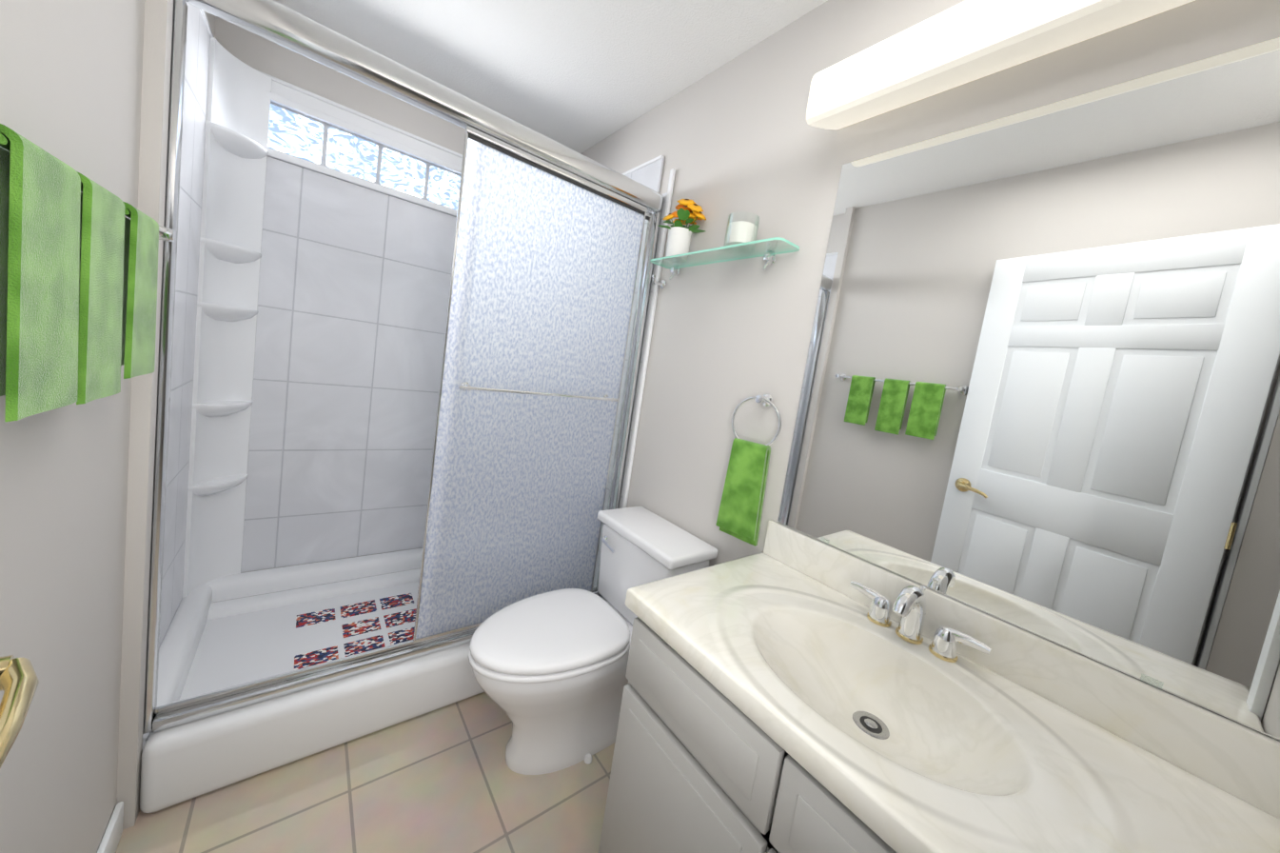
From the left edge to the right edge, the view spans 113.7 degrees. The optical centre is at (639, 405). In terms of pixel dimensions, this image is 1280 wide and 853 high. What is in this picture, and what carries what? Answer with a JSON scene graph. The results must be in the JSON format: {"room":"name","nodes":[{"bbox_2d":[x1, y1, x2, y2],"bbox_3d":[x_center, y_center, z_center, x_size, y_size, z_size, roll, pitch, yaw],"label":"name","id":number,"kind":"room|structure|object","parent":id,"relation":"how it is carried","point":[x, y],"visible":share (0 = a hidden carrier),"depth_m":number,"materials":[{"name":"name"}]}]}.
{"room":"bathroom","nodes":[
{"label":"bathroom","id":0,"kind":"room"},
{"bbox_2d":[0,0,216,852],"bbox_3d":[-0.946,-0.130,0.625,0.170,2.460,2.780,4,7,-39],"label":"wall","id":1,"kind":"structure","parent":0,"point":[85,86],"depth_m":0.74,"materials":[{"name":"white paint"}]},
{"bbox_2d":[0,654,39,767],"bbox_3d":[-0.293,0.218,0.100,0.823,2.032,0.093,13,7,41],"label":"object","id":2,"kind":"structure","parent":1,"relation":"in","point":[19,680],"depth_m":0.33,"materials":[{"name":"gold metal"}]},
{"bbox_2d":[0,123,176,421],"bbox_3d":[-0.794,-0.166,0.589,0.076,0.306,0.668,4,7,-39],"label":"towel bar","id":3,"kind":"object","parent":1,"relation":"attached to","point":[78,273],"visible":1,"depth_m":0.49,"materials":[{"name":"green fabric"}]},
{"bbox_2d":[97,801,123,852],"bbox_3d":[-1.060,1.046,0.759,0.013,0.085,0.650,4,7,-39],"label":"baseboard","id":4,"kind":"structure","parent":1,"relation":"attached to","point":[111,837],"depth_m":0.95,"materials":[{"name":"white wood"}]},
{"bbox_2d":[214,16,465,571],"bbox_3d":[-1.169,-0.301,2.140,1.490,2.460,0.100,4,7,-39],"label":"wall","id":5,"kind":"structure","parent":0,"point":[258,52],"depth_m":1.77,"materials":[{"name":"white paint"}]},
{"bbox_2d":[267,101,460,210],"bbox_3d":[-1.126,-1.092,1.984,0.984,0.179,0.080,4,7,-39],"label":"window","id":6,"kind":"structure","parent":5,"relation":"in","point":[301,136],"depth_m":1.84,"materials":[{"name":"grey"}]},
{"bbox_2d":[115,691,614,852],"bbox_3d":[-0.142,1.279,0.709,1.690,0.100,4.080,4,7,-39],"label":"floor","id":7,"kind":"structure","parent":0,"point":[444,779],"depth_m":1.17,"materials":[{"name":"tile"}]},
{"bbox_2d":[139,2,675,812],"bbox_3d":[-0.859,-0.092,1.733,1.484,2.212,0.973,4,7,-39],"label":"shower surround","id":8,"kind":"object","parent":7,"relation":"on","point":[309,315],"visible":0.67,"depth_m":1.74,"materials":[{"name":"white plastic"}]},
{"bbox_2d":[142,0,664,733],"bbox_3d":[-0.577,-0.031,1.406,1.421,1.828,0.108,4,7,-39],"label":"shower door","id":9,"kind":"structure","parent":8,"relation":"attached to","point":[546,253],"depth_m":1.48,"materials":[{"name":"clear glass"}]},
{"bbox_2d":[467,505,718,774],"bbox_3d":[-0.197,0.790,1.412,0.735,0.722,0.440,4,7,-39],"label":"toilet","id":10,"kind":"object","parent":7,"relation":"on","point":[549,669],"visible":0.92,"depth_m":1.32,"materials":[{"name":"white ceramic"}]},
{"bbox_2d":[598,519,1279,852],"bbox_3d":[0.408,0.848,0.816,0.543,0.890,0.906,4,7,-39],"label":"bathroom vanity","id":11,"kind":"object","parent":7,"relation":"on","point":[781,693],"visible":0.94,"depth_m":0.74,"materials":[{"name":"grey stone"}]},
{"bbox_2d":[850,580,991,662],"bbox_3d":[0.580,0.450,0.904,0.132,0.127,0.273,4,7,-39],"label":"faucet","id":12,"kind":"object","parent":11,"relation":"on","point":[909,608],"visible":1,"depth_m":0.89,"materials":[{"name":"silver metal"}]},
{"bbox_2d":[274,0,827,153],"bbox_3d":[0.228,-1.244,0.479,1.690,0.100,4.080,4,7,-39],"label":"ceiling","id":13,"kind":"structure","parent":0,"point":[580,76],"depth_m":1.61,"materials":[{"name":"white paint"}]},
{"bbox_2d":[581,0,1279,741],"bbox_3d":[0.267,-0.040,1.594,0.100,2.460,2.780,4,7,-39],"label":"wall","id":14,"kind":"structure","parent":0,"point":[738,137],"depth_m":1.37,"materials":[{"name":"white paint"}]},
{"bbox_2d":[651,274,666,289],"bbox_3d":[0.073,-0.519,1.749,0.063,0.047,0.038,4,7,-39],"label":"robe hook","id":15,"kind":"object","parent":14,"relation":"attached to","point":[661,284],"visible":1,"depth_m":1.75,"materials":[{"name":"silver metal"}]},
{"bbox_2d":[649,236,799,279],"bbox_3d":[0.261,-0.500,1.462,0.126,0.068,0.601,4,7,-39],"label":"glass shelf","id":16,"kind":"object","parent":14,"relation":"attached to","point":[768,246],"visible":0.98,"depth_m":1.40,"materials":[{"name":"teal"}]},
{"bbox_2d":[658,198,706,256],"bbox_3d":[0.157,-0.670,1.585,0.203,0.229,0.199,4,7,-39],"label":"flower pot","id":17,"kind":"object","parent":16,"relation":"on","point":[679,234],"visible":0.96,"depth_m":1.55,"materials":[{"name":"white ceramic"}]},
{"bbox_2d":[723,211,759,246],"bbox_3d":[0.331,-0.562,1.370,0.102,0.106,0.102,4,7,-39],"label":"candle jar","id":18,"kind":"object","parent":16,"relation":"on","point":[738,231],"visible":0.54,"depth_m":1.33,"materials":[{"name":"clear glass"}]},
{"bbox_2d":[715,392,781,546],"bbox_3d":[0.348,0.192,1.335,0.068,0.480,0.167,4,7,-39],"label":"towel ring","id":19,"kind":"object","parent":14,"relation":"attached to","point":[740,507],"visible":0.98,"depth_m":1.32,"materials":[{"name":"green fabric"}]},
{"bbox_2d":[715,436,771,546],"bbox_3d":[0.333,0.271,1.339,0.137,0.319,0.039,13,7,42],"label":"hand towel","id":20,"kind":"object","parent":19,"relation":"hanging from","point":[741,503],"depth_m":1.32,"materials":[{"name":"green fabric"}]},
{"bbox_2d":[806,0,1194,129],"bbox_3d":[0.780,-0.756,0.806,0.162,0.160,0.900,4,7,-39],"label":"sconce","id":21,"kind":"object","parent":14,"relation":"attached to","point":[964,42],"visible":1,"depth_m":0.87,"materials":[{"name":"white plastic"}]},
{"bbox_2d":[777,37,1279,740],"bbox_3d":[0.765,-0.092,0.888,0.008,1.052,0.881,4,7,-39],"label":"mirror","id":22,"kind":"object","parent":14,"relation":"attached to","point":[1040,391],"visible":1,"depth_m":0.79,"materials":[{"name":"white mirror"}]}
]}

